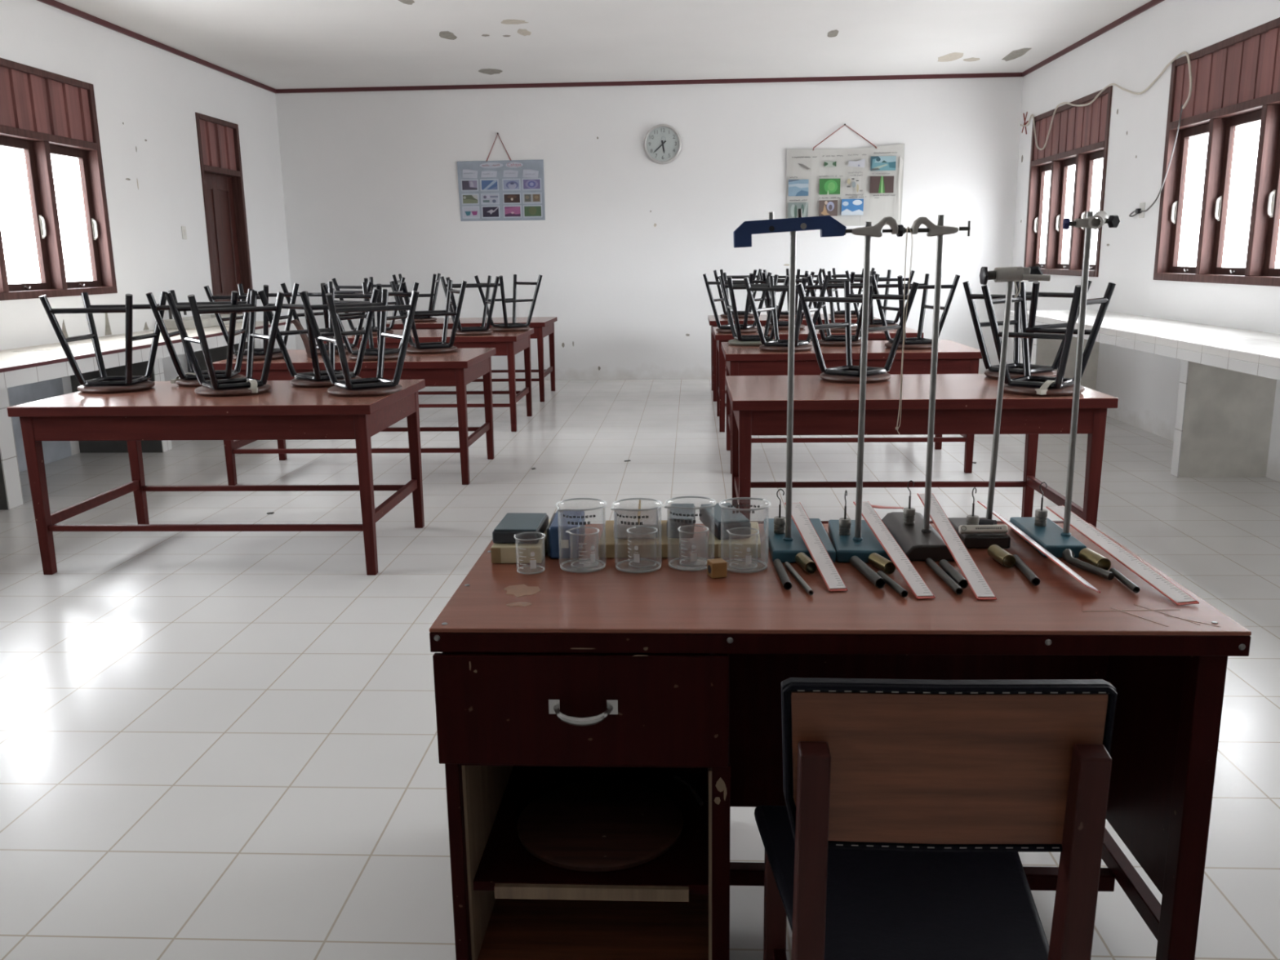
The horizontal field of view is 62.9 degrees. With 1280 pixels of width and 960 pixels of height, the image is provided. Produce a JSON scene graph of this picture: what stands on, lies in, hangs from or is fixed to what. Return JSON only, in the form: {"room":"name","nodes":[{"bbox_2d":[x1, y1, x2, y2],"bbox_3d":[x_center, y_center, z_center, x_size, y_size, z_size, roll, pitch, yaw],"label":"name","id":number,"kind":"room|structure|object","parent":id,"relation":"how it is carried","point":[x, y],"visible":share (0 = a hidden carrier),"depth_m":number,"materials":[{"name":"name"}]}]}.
{"room":"science classroom","nodes":[
{"label":"science classroom","id":0,"kind":"room"},
{"bbox_2d":[0,0,296,455],"bbox_3d":[-4.597,-1.098,4.263,0.152,3.340,16.740,0,12,3],"label":"wall","id":1,"kind":"structure","parent":0,"point":[148,97],"depth_m":9.16,"materials":[{"name":"white paint"}]},
{"bbox_2d":[0,57,117,300],"bbox_3d":[-4.425,-2.108,7.391,0.148,1.625,2.130,0,12,3],"label":"window","id":2,"kind":"structure","parent":1,"relation":"in","point":[43,113],"depth_m":7.78,"materials":[{"name":"brown wood"}]},
{"bbox_2d":[36,0,276,93],"bbox_3d":[-4.535,-2.708,3.904,0.022,0.042,16.318,0,12,3],"label":"trim","id":3,"kind":"structure","parent":1,"relation":"attached to","point":[54,3],"depth_m":9.07,"materials":[{"name":"red paint"}]},
{"bbox_2d":[195,112,253,314],"bbox_3d":[-4.260,-2.223,10.734,0.142,2.830,0.945,0,12,3],"label":"door","id":4,"kind":"structure","parent":1,"relation":"in","point":[218,140],"depth_m":10.73,"materials":[{"name":"brown wood"}]},
{"bbox_2d":[54,0,1151,88],"bbox_3d":[-0.369,-2.793,3.690,8.767,0.102,16.740,0,12,3],"label":"ceiling","id":5,"kind":"structure","parent":0,"point":[276,44],"depth_m":9.25,"materials":[{"name":"paint"}]},
{"bbox_2d":[0,379,1279,959],"bbox_3d":[-0.321,0.580,4.410,8.767,0.120,16.740,0,12,3],"label":"floor","id":6,"kind":"structure","parent":0,"point":[215,745],"depth_m":3.79,"materials":[{"name":"white tile"}]},
{"bbox_2d":[0,320,296,510],"bbox_3d":[-3.993,-0.243,6.161,0.863,0.860,8.550,0,12,3],"label":"countertop","id":7,"kind":"structure","parent":6,"relation":"on","point":[28,374],"depth_m":7.34,"materials":[{"name":"beige tile"}]},
{"bbox_2d":[163,310,243,328],"bbox_3d":[-4.056,-1.530,9.682,0.368,0.194,1.000,0,12,3],"label":"sink","id":8,"kind":"object","parent":7,"relation":"in","point":[207,320],"visible":0.46,"depth_m":9.39,"materials":[{"name":"ceramic"}]},
{"bbox_2d":[7,379,425,575],"bbox_3d":[-1.995,-0.042,5.230,1.660,0.800,0.980,0,12,3],"label":"lab table","id":9,"kind":"object","parent":6,"relation":"on","point":[165,411],"visible":0.9,"depth_m":4.79,"materials":[{"name":"wood"}]},
{"bbox_2d":[39,291,168,393],"bbox_3d":[-2.655,-0.695,5.256,0.441,0.482,0.441,-1,12,-1],"label":"stool","id":10,"kind":"object","parent":9,"relation":"on","point":[104,384],"visible":0.99,"depth_m":5.18,"materials":[{"name":"black"}]},
{"bbox_2d":[145,288,254,386],"bbox_3d":[-2.270,-0.748,5.481,0.441,0.482,0.441,-3,12,-9],"label":"stool","id":11,"kind":"object","parent":9,"relation":"on","point":[189,379],"visible":0.82,"depth_m":5.39,"materials":[{"name":"black paint"}]},
{"bbox_2d":[164,290,284,396],"bbox_3d":[-1.995,-0.666,5.076,0.441,0.482,0.441,-10,15,-36],"label":"stool","id":12,"kind":"object","parent":9,"relation":"on","point":[247,385],"visible":1,"depth_m":5.04,"materials":[{"name":"black paint"}]},
{"bbox_2d":[257,288,379,387],"bbox_3d":[-1.634,-0.736,5.381,0.441,0.482,0.441,10,16,40],"label":"stool","id":13,"kind":"object","parent":9,"relation":"on","point":[317,378],"visible":0.74,"depth_m":5.36,"materials":[{"name":"black paint"}]},
{"bbox_2d":[299,288,419,396],"bbox_3d":[-1.328,-0.658,4.998,0.441,0.482,0.441,-9,14,-32],"label":"stool","id":14,"kind":"object","parent":9,"relation":"on","point":[378,385],"visible":1,"depth_m":4.95,"materials":[{"name":"black paint"}]},
{"bbox_2d":[212,347,496,484],"bbox_3d":[-1.880,-0.452,7.143,1.660,0.800,0.980,0,12,3],"label":"lab table","id":15,"kind":"object","parent":6,"relation":"on","point":[458,368],"visible":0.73,"depth_m":6.72,"materials":[{"name":"wood"}]},
{"bbox_2d":[203,283,299,360],"bbox_3d":[-2.522,-1.040,6.865,0.441,0.482,0.441,1,12,9],"label":"stool","id":16,"kind":"object","parent":15,"relation":"on","point":[259,353],"visible":0.48,"depth_m":6.78,"materials":[{"name":"black paint"}]},
{"bbox_2d":[280,281,372,355],"bbox_3d":[-2.144,-1.121,7.218,0.441,0.482,0.441,7,14,33],"label":"stool","id":17,"kind":"object","parent":15,"relation":"on","point":[325,313],"visible":0.3,"depth_m":7.17,"materials":[{"name":"black paint"}]},
{"bbox_2d":[322,282,418,360],"bbox_3d":[-1.717,-1.026,6.746,0.441,0.482,0.441,4,13,21],"label":"stool","id":18,"kind":"object","parent":15,"relation":"on","point":[371,353],"visible":0.62,"depth_m":6.70,"materials":[{"name":"black paint"}]},
{"bbox_2d":[390,280,466,353],"bbox_3d":[-1.445,-1.123,7.183,0.441,0.482,0.441,-6,13,-22],"label":"stool","id":19,"kind":"object","parent":15,"relation":"on","point":[442,347],"visible":0.87,"depth_m":7.12,"materials":[{"name":"black paint"}]},
{"bbox_2d":[323,328,533,431],"bbox_3d":[-1.814,-0.887,9.181,1.660,0.800,0.980,0,12,3],"label":"lab table","id":20,"kind":"object","parent":6,"relation":"on","point":[508,344],"visible":0.46,"depth_m":8.75,"materials":[{"name":"wood"}]},
{"bbox_2d":[332,276,404,335],"bbox_3d":[-2.314,-1.494,8.979,0.441,0.482,0.441,8,15,35],"label":"stool","id":21,"kind":"object","parent":20,"relation":"on","point":[337,287],"visible":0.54,"depth_m":8.97,"materials":[{"name":"black paint"}]},
{"bbox_2d":[440,275,499,335],"bbox_3d":[-1.428,-1.474,8.827,0.441,0.482,0.441,-4,13,-17],"label":"stool","id":22,"kind":"object","parent":20,"relation":"on","point":[461,331],"visible":0.81,"depth_m":8.74,"materials":[{"name":"black paint"}]},
{"bbox_2d":[474,274,542,331],"bbox_3d":[-1.154,-1.565,9.234,0.441,0.482,0.441,-11,15,-38],"label":"stool","id":23,"kind":"object","parent":20,"relation":"on","point":[505,326],"visible":0.95,"depth_m":9.20,"materials":[{"name":"black paint"}]},
{"bbox_2d":[386,316,557,401],"bbox_3d":[-1.744,-1.273,10.984,1.660,0.800,0.980,0,12,3],"label":"lab table","id":24,"kind":"object","parent":6,"relation":"on","point":[543,326],"visible":0.5,"depth_m":10.57,"materials":[{"name":"wood"}]},
{"bbox_2d":[392,273,440,321],"bbox_3d":[-2.295,-1.889,10.829,0.441,0.482,0.441,-2,12,-4],"label":"stool","id":25,"kind":"object","parent":24,"relation":"on","point":[432,302],"visible":0.44,"depth_m":10.72,"materials":[{"name":"black paint"}]},
{"bbox_2d":[707,314,879,401],"bbox_3d":[1.538,-1.271,10.760,1.660,0.800,0.980,0,12,3],"label":"lab table","id":26,"kind":"object","parent":6,"relation":"on","point":[723,321],"visible":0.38,"depth_m":10.36,"materials":[{"name":"wood"}]},
{"bbox_2d":[713,268,761,317],"bbox_3d":[1.005,-1.919,10.751,0.441,0.482,0.441,2,12,13],"label":"stool","id":27,"kind":"object","parent":26,"relation":"on","point":[740,313],"visible":0.43,"depth_m":10.66,"materials":[{"name":"black paint"}]},
{"bbox_2d":[763,268,822,317],"bbox_3d":[1.550,-1.899,10.625,0.441,0.482,0.441,10,16,41],"label":"stool","id":28,"kind":"object","parent":26,"relation":"on","point":[784,313],"visible":0.28,"depth_m":10.56,"materials":[{"name":"black paint"}]},
{"bbox_2d":[821,267,875,317],"bbox_3d":[2.096,-1.891,10.549,0.441,0.482,0.441,5,13,24],"label":"stool","id":29,"kind":"object","parent":26,"relation":"on","point":[839,313],"visible":0.42,"depth_m":10.46,"materials":[{"name":"black paint"}]},
{"bbox_2d":[712,325,924,431],"bbox_3d":[1.463,-0.882,8.943,1.660,0.800,0.980,0,12,3],"label":"lab table","id":30,"kind":"object","parent":6,"relation":"on","point":[720,337],"visible":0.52,"depth_m":8.52,"materials":[{"name":"wood"}]},
{"bbox_2d":[702,272,771,333],"bbox_3d":[0.806,-1.469,8.655,0.441,0.482,0.441,5,14,27],"label":"stool","id":31,"kind":"object","parent":30,"relation":"on","point":[744,328],"visible":0.68,"depth_m":8.59,"materials":[{"name":"black paint"}]},
{"bbox_2d":[758,271,814,329],"bbox_3d":[1.248,-1.543,8.976,0.441,0.482,0.441,0,12,2],"label":"stool","id":32,"kind":"object","parent":30,"relation":"on","point":[782,325],"visible":0.41,"depth_m":8.88,"materials":[{"name":"black paint"}]},
{"bbox_2d":[804,271,875,332],"bbox_3d":[1.651,-1.476,8.633,0.441,0.482,0.441,8,15,36],"label":"stool","id":33,"kind":"object","parent":30,"relation":"on","point":[854,326],"visible":0.32,"depth_m":8.57,"materials":[{"name":"black paint"}]},
{"bbox_2d":[844,269,915,327],"bbox_3d":[2.049,-1.556,8.985,0.441,0.482,0.441,-4,12,-15],"label":"stool","id":34,"kind":"object","parent":30,"relation":"on","point":[873,323],"visible":0.41,"depth_m":8.92,"materials":[{"name":"black paint"}]},
{"bbox_2d":[429,523,1251,959],"bbox_3d":[0.364,0.568,2.287,1.450,0.772,0.805,0,12,3],"label":"desk","id":35,"kind":"object","parent":6,"relation":"on","point":[553,677],"visible":0.77,"depth_m":2.01,"materials":[{"name":"red paint"}]},
{"bbox_2d":[490,519,551,563],"bbox_3d":[-0.264,0.138,2.403,0.110,0.038,0.249,0,12,3],"label":"box","id":36,"kind":"object","parent":35,"relation":"on","point":[501,553],"visible":0.34,"depth_m":2.28,"materials":[{"name":"cardboard"}]},
{"bbox_2d":[492,512,548,543],"bbox_3d":[-0.270,0.108,2.376,0.102,0.032,0.160,0,12,4],"label":"instrument case","id":37,"kind":"object","parent":36,"relation":"on","point":[512,524],"visible":0.98,"depth_m":2.31,"materials":[{"name":"plastic"}]},
{"bbox_2d":[546,509,585,558],"bbox_3d":[-0.168,0.122,2.386,0.072,0.074,0.166,0,12,2],"label":"instrument case","id":38,"kind":"object","parent":35,"relation":"on","point":[566,540],"visible":0.95,"depth_m":2.31,"materials":[{"name":"blue plastic"}]},
{"bbox_2d":[555,497,607,573],"bbox_3d":[-0.124,0.118,2.241,0.110,0.141,0.110,-3,12,-9],"label":"glass beaker","id":39,"kind":"object","parent":35,"relation":"on","point":[590,570],"visible":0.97,"depth_m":2.22,"materials":[{"name":"clear glass"}]},
{"bbox_2d":[473,765,708,894],"bbox_3d":[-0.080,0.735,2.352,0.468,0.020,0.620,0,12,3],"label":"shelf","id":40,"kind":"object","parent":35,"relation":"attached to","point":[504,866],"depth_m":2.15,"materials":[{"name":"red paint"}]},
{"bbox_2d":[516,779,683,871],"bbox_3d":[-0.085,0.735,2.245,0.356,0.022,0.356,0,12,3],"label":"round board","id":41,"kind":"object","parent":35,"relation":"on","point":[592,825],"visible":1,"depth_m":2.21,"materials":[{"name":"brown wood"}]},
{"bbox_2d":[610,497,663,573],"bbox_3d":[-0.004,0.118,2.233,0.110,0.141,0.110,3,13,18],"label":"glass beaker","id":42,"kind":"object","parent":35,"relation":"on","point":[629,571],"visible":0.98,"depth_m":2.21,"materials":[{"name":"clear glass"}]},
{"bbox_2d":[598,520,679,557],"bbox_3d":[0.002,0.134,2.416,0.179,0.033,0.216,0,12,3],"label":"box","id":43,"kind":"object","parent":35,"relation":"on","point":[647,548],"visible":0.66,"depth_m":2.31,"materials":[{"name":"cardboard"}]},
{"bbox_2d":[613,499,657,538],"bbox_3d":[-0.008,0.090,2.417,0.100,0.054,0.158,-1,12,1],"label":"case","id":44,"kind":"object","parent":43,"relation":"on","point":[620,530],"visible":0.91,"depth_m":2.35,"materials":[{"name":"grey plastic"}]},
{"bbox_2d":[666,503,695,537],"bbox_3d":[0.096,0.093,2.414,0.060,0.046,0.155,0,12,5],"label":"instrument case","id":45,"kind":"object","parent":43,"relation":"on","point":[673,531],"visible":0.91,"depth_m":2.34,"materials":[{"name":"plastic"}]},
{"bbox_2d":[664,496,716,571],"bbox_3d":[0.109,0.115,2.243,0.110,0.141,0.110,3,13,19],"label":"glass beaker","id":46,"kind":"object","parent":35,"relation":"on","point":[690,569],"visible":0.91,"depth_m":2.22,"materials":[{"name":"clear glass"}]},
{"bbox_2d":[706,558,727,578],"bbox_3d":[0.160,0.183,2.175,0.034,0.033,0.033,-4,13,-17],"label":"wood block","id":47,"kind":"object","parent":35,"relation":"on","point":[716,567],"visible":1,"depth_m":2.16,"materials":[{"name":"brown wood"}]},
{"bbox_2d":[708,521,760,557],"bbox_3d":[0.216,0.135,2.400,0.115,0.033,0.198,0,12,5],"label":"box","id":48,"kind":"object","parent":35,"relation":"on","point":[729,547],"visible":0.69,"depth_m":2.31,"materials":[{"name":"beige cardboard"}]},
{"bbox_2d":[699,502,751,539],"bbox_3d":[0.195,0.094,2.414,0.078,0.042,0.185,-3,12,-9],"label":"instrument case","id":49,"kind":"object","parent":48,"relation":"on","point":[711,517],"visible":0.99,"depth_m":2.34,"materials":[{"name":"plastic"}]},
{"bbox_2d":[719,497,770,573],"bbox_3d":[0.222,0.117,2.224,0.110,0.141,0.110,-3,12,-9],"label":"glass beaker","id":50,"kind":"object","parent":35,"relation":"on","point":[739,571],"visible":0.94,"depth_m":2.22,"materials":[{"name":"clear glass"}]},
{"bbox_2d":[764,231,835,562],"bbox_3d":[0.357,-0.201,2.325,0.136,0.717,0.290,0,12,3],"label":"stand","id":51,"kind":"object","parent":35,"relation":"on","point":[784,547],"visible":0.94,"depth_m":2.28,"materials":[{"name":"teal paint"}]},
{"bbox_2d":[733,208,846,247],"bbox_3d":[0.314,-0.530,2.198,0.234,0.078,0.033,0,12,3],"label":"bar","id":52,"kind":"object","parent":51,"relation":"attached to","point":[828,226],"visible":1,"depth_m":2.18,"materials":[{"name":"paint"}]},
{"bbox_2d":[795,552,817,573],"bbox_3d":[0.351,0.176,2.211,0.027,0.027,0.071,-3,12,-8],"label":"brass sleeve","id":53,"kind":"object","parent":35,"relation":"on","point":[810,566],"visible":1,"depth_m":2.20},
{"bbox_2d":[784,502,848,591],"bbox_3d":[0.377,0.136,2.273,0.037,0.077,0.443,-2,12,-4],"label":"ruler","id":54,"kind":"object","parent":35,"relation":"on","point":[825,566],"visible":0.98,"depth_m":2.23,"materials":[{"name":"plastic"}]},
{"bbox_2d":[828,222,892,562],"bbox_3d":[0.495,-0.200,2.311,0.122,0.717,0.275,1,12,6],"label":"stand","id":55,"kind":"object","parent":35,"relation":"on","point":[862,542],"visible":0.77,"depth_m":2.27,"materials":[{"name":"teal paint"}]},
{"bbox_2d":[844,216,903,237],"bbox_3d":[0.484,-0.531,2.198,0.132,0.041,0.044,0,12,2],"label":"clamp","id":56,"kind":"object","parent":55,"relation":"attached to","point":[898,229],"visible":0.86,"depth_m":2.18,"materials":[{"name":"metal"}]},
{"bbox_2d":[849,555,885,588],"bbox_3d":[0.468,0.189,2.157,0.021,0.021,0.162,-2,12,-6],"label":"tube","id":57,"kind":"object","parent":35,"relation":"on","point":[855,561],"visible":1,"depth_m":2.13,"materials":[{"name":"metal"}]},
{"bbox_2d":[867,552,895,573],"bbox_3d":[0.509,0.175,2.202,0.027,0.027,0.070,-4,12,-15],"label":"brass sleeve","id":58,"kind":"object","parent":35,"relation":"on","point":[877,561],"visible":0.99,"depth_m":2.19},
{"bbox_2d":[853,501,935,599],"bbox_3d":[0.536,0.140,2.243,0.036,0.079,0.488,-1,12,-3],"label":"ruler","id":59,"kind":"object","parent":35,"relation":"on","point":[908,571],"visible":0.98,"depth_m":2.19,"materials":[{"name":"plastic"}]},
{"bbox_2d":[881,214,955,560],"bbox_3d":[0.631,-0.213,2.332,0.120,0.730,0.305,0,12,3],"label":"stand","id":60,"kind":"object","parent":35,"relation":"on","point":[919,541],"visible":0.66,"depth_m":2.29,"materials":[{"name":"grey metal"}]},
{"bbox_2d":[903,217,970,236],"bbox_3d":[0.630,-0.538,2.222,0.140,0.042,0.026,0,12,4],"label":"clamp","id":61,"kind":"object","parent":60,"relation":"attached to","point":[932,230],"visible":0.97,"depth_m":2.21,"materials":[{"name":"metal"}]},
{"bbox_2d":[895,226,912,434],"bbox_3d":[0.572,-0.319,2.265,0.020,0.447,0.012,-5,13,-20],"label":"loop","id":62,"kind":"object","parent":61,"relation":"hanging from","point":[904,325],"visible":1,"depth_m":2.26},
{"bbox_2d":[924,557,963,595],"bbox_3d":[0.619,0.195,2.133,0.015,0.015,0.206,-1,12,-1],"label":"tube","id":63,"kind":"object","parent":35,"relation":"on","point":[946,578],"visible":1,"depth_m":2.11,"materials":[{"name":"metal"}]},
{"bbox_2d":[938,559,968,588],"bbox_3d":[0.640,0.191,2.139,0.019,0.019,0.140,-1,12,0],"label":"tube","id":64,"kind":"object","parent":35,"relation":"on","point":[944,564],"visible":0.96,"depth_m":2.12,"materials":[{"name":"metal"}]},
{"bbox_2d":[916,493,996,599],"bbox_3d":[0.673,0.131,2.252,0.037,0.089,0.530,0,12,2],"label":"ruler","id":65,"kind":"object","parent":35,"relation":"on","point":[980,587],"visible":0.95,"depth_m":2.19,"materials":[{"name":"plastic"}]},
{"bbox_2d":[947,280,1013,548],"bbox_3d":[0.786,-0.163,2.373,0.113,0.610,0.180,0,12,3],"label":"stand","id":66,"kind":"object","parent":35,"relation":"on","point":[1002,540],"visible":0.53,"depth_m":2.39,"materials":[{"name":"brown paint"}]},
{"bbox_2d":[958,524,1008,533],"bbox_3d":[0.774,0.111,2.357,0.108,0.021,0.021,-1,12,1],"label":"label","id":67,"kind":"object","parent":66,"relation":"on","point":[963,529],"visible":1,"depth_m":2.35,"materials":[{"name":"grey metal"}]},
{"bbox_2d":[979,266,1050,297],"bbox_3d":[0.842,-0.446,2.357,0.146,0.070,0.051,0,12,3],"label":"clamp","id":68,"kind":"object","parent":66,"relation":"attached to","point":[1032,273],"visible":1,"depth_m":2.34,"materials":[{"name":"metal"}]},
{"bbox_2d":[987,544,1015,568],"bbox_3d":[0.773,0.163,2.239,0.029,0.029,0.080,-2,12,-3],"label":"brass sleeve","id":69,"kind":"object","parent":35,"relation":"on","point":[995,552],"visible":1,"depth_m":2.23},
{"bbox_2d":[977,501,1100,593],"bbox_3d":[0.858,0.135,2.290,0.033,0.053,0.564,-1,12,-3],"label":"ruler","id":70,"kind":"object","parent":35,"relation":"on","point":[1077,577],"visible":0.92,"depth_m":2.22,"materials":[{"name":"plastic"}]},
{"bbox_2d":[1009,211,1093,557],"bbox_3d":[0.924,-0.215,2.319,0.090,0.732,0.260,0,12,3],"label":"stand","id":71,"kind":"object","parent":35,"relation":"on","point":[1054,539],"visible":0.83,"depth_m":2.29,"materials":[{"name":"teal paint"}]},
{"bbox_2d":[1062,210,1119,229],"bbox_3d":[0.951,-0.547,2.202,0.110,0.039,0.060,4,13,23],"label":"clamp","id":72,"kind":"object","parent":71,"relation":"attached to","point":[1100,218],"visible":1,"depth_m":2.19,"materials":[{"name":"metal"}]},
{"bbox_2d":[1062,548,1114,580],"bbox_3d":[0.927,0.173,2.180,0.033,0.029,0.156,-3,12,-10],"label":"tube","id":73,"kind":"object","parent":35,"relation":"on","point":[1068,554],"visible":1,"depth_m":2.17,"materials":[{"name":"metal"}]},
{"bbox_2d":[1078,547,1111,570],"bbox_3d":[0.955,0.168,2.198,0.031,0.031,0.076,-2,12,-5],"label":"brass sleeve","id":74,"kind":"object","parent":35,"relation":"on","point":[1089,556],"visible":0.81,"depth_m":2.19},
{"bbox_2d":[1045,505,1199,605],"bbox_3d":[1.012,0.147,2.236,0.041,0.055,0.578,-1,12,-3],"label":"ruler","id":75,"kind":"object","parent":35,"relation":"on","point":[1143,571],"visible":0.99,"depth_m":2.17,"materials":[{"name":"plastic"}]},
{"bbox_2d":[721,339,982,474],"bbox_3d":[1.411,-0.527,7.281,1.660,0.800,0.980,0,12,3],"label":"lab table","id":76,"kind":"object","parent":6,"relation":"on","point":[953,357],"visible":0.62,"depth_m":6.79,"materials":[{"name":"wood"}]},
{"bbox_2d":[718,274,789,346],"bbox_3d":[0.806,-1.210,7.441,0.441,0.482,0.441,-2,12,-4],"label":"stool","id":77,"kind":"object","parent":76,"relation":"on","point":[746,340],"visible":0.78,"depth_m":7.36,"materials":[{"name":"black paint"}]},
{"bbox_2d":[743,275,830,351],"bbox_3d":[0.976,-1.110,6.963,0.441,0.482,0.441,6,14,30],"label":"stool","id":78,"kind":"object","parent":76,"relation":"on","point":[776,345],"visible":0.92,"depth_m":6.92,"materials":[{"name":"black paint"}]},
{"bbox_2d":[807,273,879,346],"bbox_3d":[1.420,-1.191,7.313,0.441,0.482,0.441,3,13,19],"label":"stool","id":79,"kind":"object","parent":76,"relation":"on","point":[830,340],"visible":0.69,"depth_m":7.24,"materials":[{"name":"black paint"}]},
{"bbox_2d":[871,273,959,349],"bbox_3d":[1.825,-1.129,6.998,0.441,0.482,0.441,-3,12,-12],"label":"stool","id":80,"kind":"object","parent":76,"relation":"on","point":[913,343],"visible":0.72,"depth_m":6.93,"materials":[{"name":"black paint"}]},
{"bbox_2d":[725,373,1118,527],"bbox_3d":[1.263,-0.062,5.110,1.660,0.800,0.980,0,12,3],"label":"lab table","id":81,"kind":"object","parent":6,"relation":"on","point":[966,403],"visible":0.7,"depth_m":4.63,"materials":[{"name":"wood"}]},
{"bbox_2d":[795,281,919,382],"bbox_3d":[1.084,-0.745,5.244,0.441,0.482,0.441,-12,17,-43],"label":"stool","id":82,"kind":"object","parent":81,"relation":"on","point":[849,373],"visible":0.84,"depth_m":5.23,"materials":[{"name":"black paint"}]},
{"bbox_2d":[962,280,1091,379],"bbox_3d":[1.923,-0.756,5.244,0.441,0.482,0.441,-9,14,-33],"label":"stool","id":83,"kind":"object","parent":81,"relation":"on","point":[1015,370],"visible":0.62,"depth_m":5.25,"materials":[{"name":"black paint"}]},
{"bbox_2d":[981,281,1115,395],"bbox_3d":[1.816,-0.636,4.688,0.441,0.482,0.441,10,16,41],"label":"stool","id":84,"kind":"object","parent":81,"relation":"on","point":[1027,384],"visible":0.91,"depth_m":4.65,"materials":[{"name":"black paint"}]},
{"bbox_2d":[754,677,1117,959],"bbox_3d":[0.419,0.647,1.644,0.448,0.882,0.521,0,12,3],"label":"chair","id":85,"kind":"object","parent":6,"relation":"on","point":[907,816],"visible":1,"depth_m":1.37,"materials":[{"name":"red wood"}]},
{"bbox_2d":[754,804,1048,959],"bbox_3d":[0.421,0.655,1.681,0.448,0.042,0.453,0,12,3],"label":"seat cushion","id":86,"kind":"object","parent":85,"relation":"on","point":[881,904],"depth_m":1.61,"materials":[{"name":"black leather"}]},
{"bbox_2d":[1009,309,1279,477],"bbox_3d":[3.522,-0.241,5.558,0.800,0.902,8.100,0,12,3],"label":"countertop","id":87,"kind":"structure","parent":6,"relation":"on","point":[1228,376],"depth_m":6.60,"materials":[{"name":"tile"}]},
{"bbox_2d":[275,76,1023,380],"bbox_3d":[0.054,-2.835,12.101,8.367,3.340,0.152,0,12,3],"label":"wall","id":88,"kind":"structure","parent":0,"point":[625,243],"depth_m":11.96,"materials":[{"name":"white paint"}]},
{"bbox_2d":[457,132,545,221],"bbox_3d":[-1.593,-3.463,11.956,0.992,0.970,0.032,0,12,3],"label":"poster","id":89,"kind":"object","parent":88,"relation":"attached to","point":[510,189],"visible":1,"depth_m":11.98,"materials":[{"name":"blue paper"}]},
{"bbox_2d":[275,72,1022,93],"bbox_3d":[0.028,-4.430,11.674,8.367,0.042,0.022,0,12,3],"label":"trim","id":90,"kind":"structure","parent":88,"relation":"attached to","point":[994,74],"depth_m":11.66,"materials":[{"name":"red paint"}]},
{"bbox_2d":[643,124,681,164],"bbox_3d":[0.255,-3.785,11.782,0.436,0.436,0.053,0,12,3],"label":"wall clock","id":91,"kind":"object","parent":88,"relation":"attached to","point":[662,144],"visible":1,"depth_m":11.78,"materials":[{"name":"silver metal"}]},
{"bbox_2d":[786,123,904,226],"bbox_3d":[2.303,-3.427,11.761,1.304,1.108,0.054,0,12,3],"label":"poster","id":92,"kind":"object","parent":88,"relation":"attached to","point":[854,187],"visible":0.98,"depth_m":11.78,"materials":[{"name":"paper"}]},
{"bbox_2d":[787,202,808,217],"bbox_3d":[1.790,-3.050,11.844,0.225,0.180,0.002,0,12,3],"label":"picture","id":93,"kind":"object","parent":92,"relation":"attached to","point":[793,207],"depth_m":11.84},
{"bbox_2d":[788,179,808,195],"bbox_3d":[1.786,-3.295,11.792,0.225,0.180,0.002,0,12,3],"label":"picture","id":94,"kind":"object","parent":92,"relation":"attached to","point":[796,187],"depth_m":11.79},
{"bbox_2d":[818,200,837,216],"bbox_3d":[2.128,-3.072,11.823,0.208,0.173,0.002,0,12,3],"label":"picture","id":95,"kind":"object","parent":92,"relation":"attached to","point":[826,207],"depth_m":11.82},
{"bbox_2d":[819,178,840,194],"bbox_3d":[2.137,-3.303,11.773,0.233,0.171,0.002,0,12,3],"label":"picture","id":96,"kind":"object","parent":92,"relation":"attached to","point":[827,186],"depth_m":11.77},
{"bbox_2d":[841,199,863,215],"bbox_3d":[2.399,-3.081,11.808,0.245,0.178,0.002,0,12,3],"label":"picture","id":97,"kind":"object","parent":92,"relation":"attached to","point":[849,206],"depth_m":11.81},
{"bbox_2d":[869,176,893,193],"bbox_3d":[2.715,-3.316,11.742,0.265,0.183,0.002,0,12,3],"label":"picture","id":98,"kind":"object","parent":92,"relation":"attached to","point":[877,184],"depth_m":11.74},
{"bbox_2d":[870,155,896,170],"bbox_3d":[2.719,-3.540,11.693,0.280,0.155,0.003,0,12,3],"label":"picture","id":99,"kind":"object","parent":92,"relation":"attached to","point":[877,162],"depth_m":11.69},
{"bbox_2d":[1006,0,1279,482],"bbox_3d":[3.907,-1.125,3.835,0.152,3.340,16.740,0,12,3],"label":"wall","id":100,"kind":"structure","parent":0,"point":[1131,55],"depth_m":8.49,"materials":[{"name":"white paint"}]},
{"bbox_2d":[1023,85,1112,276],"bbox_3d":[4.206,-2.838,10.247,0.148,1.625,2.130,0,12,3],"label":"window","id":101,"kind":"structure","parent":100,"relation":"in","point":[1078,136],"depth_m":10.25,"materials":[{"name":"brown wood"}]},
{"bbox_2d":[1022,0,1164,76],"bbox_3d":[3.799,-2.736,3.484,0.022,0.042,16.318,0,12,3],"label":"trim","id":102,"kind":"structure","parent":100,"relation":"attached to","point":[1150,4],"depth_m":9.36,"materials":[{"name":"red paint"}]},
{"bbox_2d":[1020,51,1191,150],"bbox_3d":[4.096,-3.342,9.549,0.026,0.418,4.074,0,12,3],"label":"cable","id":103,"kind":"object","parent":100,"relation":"attached to","point":[1183,52],"visible":1,"depth_m":8.75,"materials":[{"name":"plastic"}]},
{"bbox_2d":[1153,17,1279,286],"bbox_3d":[4.046,-2.148,7.024,0.148,1.625,2.130,0,12,3],"label":"window","id":104,"kind":"structure","parent":100,"relation":"in","point":[1236,79],"depth_m":7.28,"materials":[{"name":"brown wood"}]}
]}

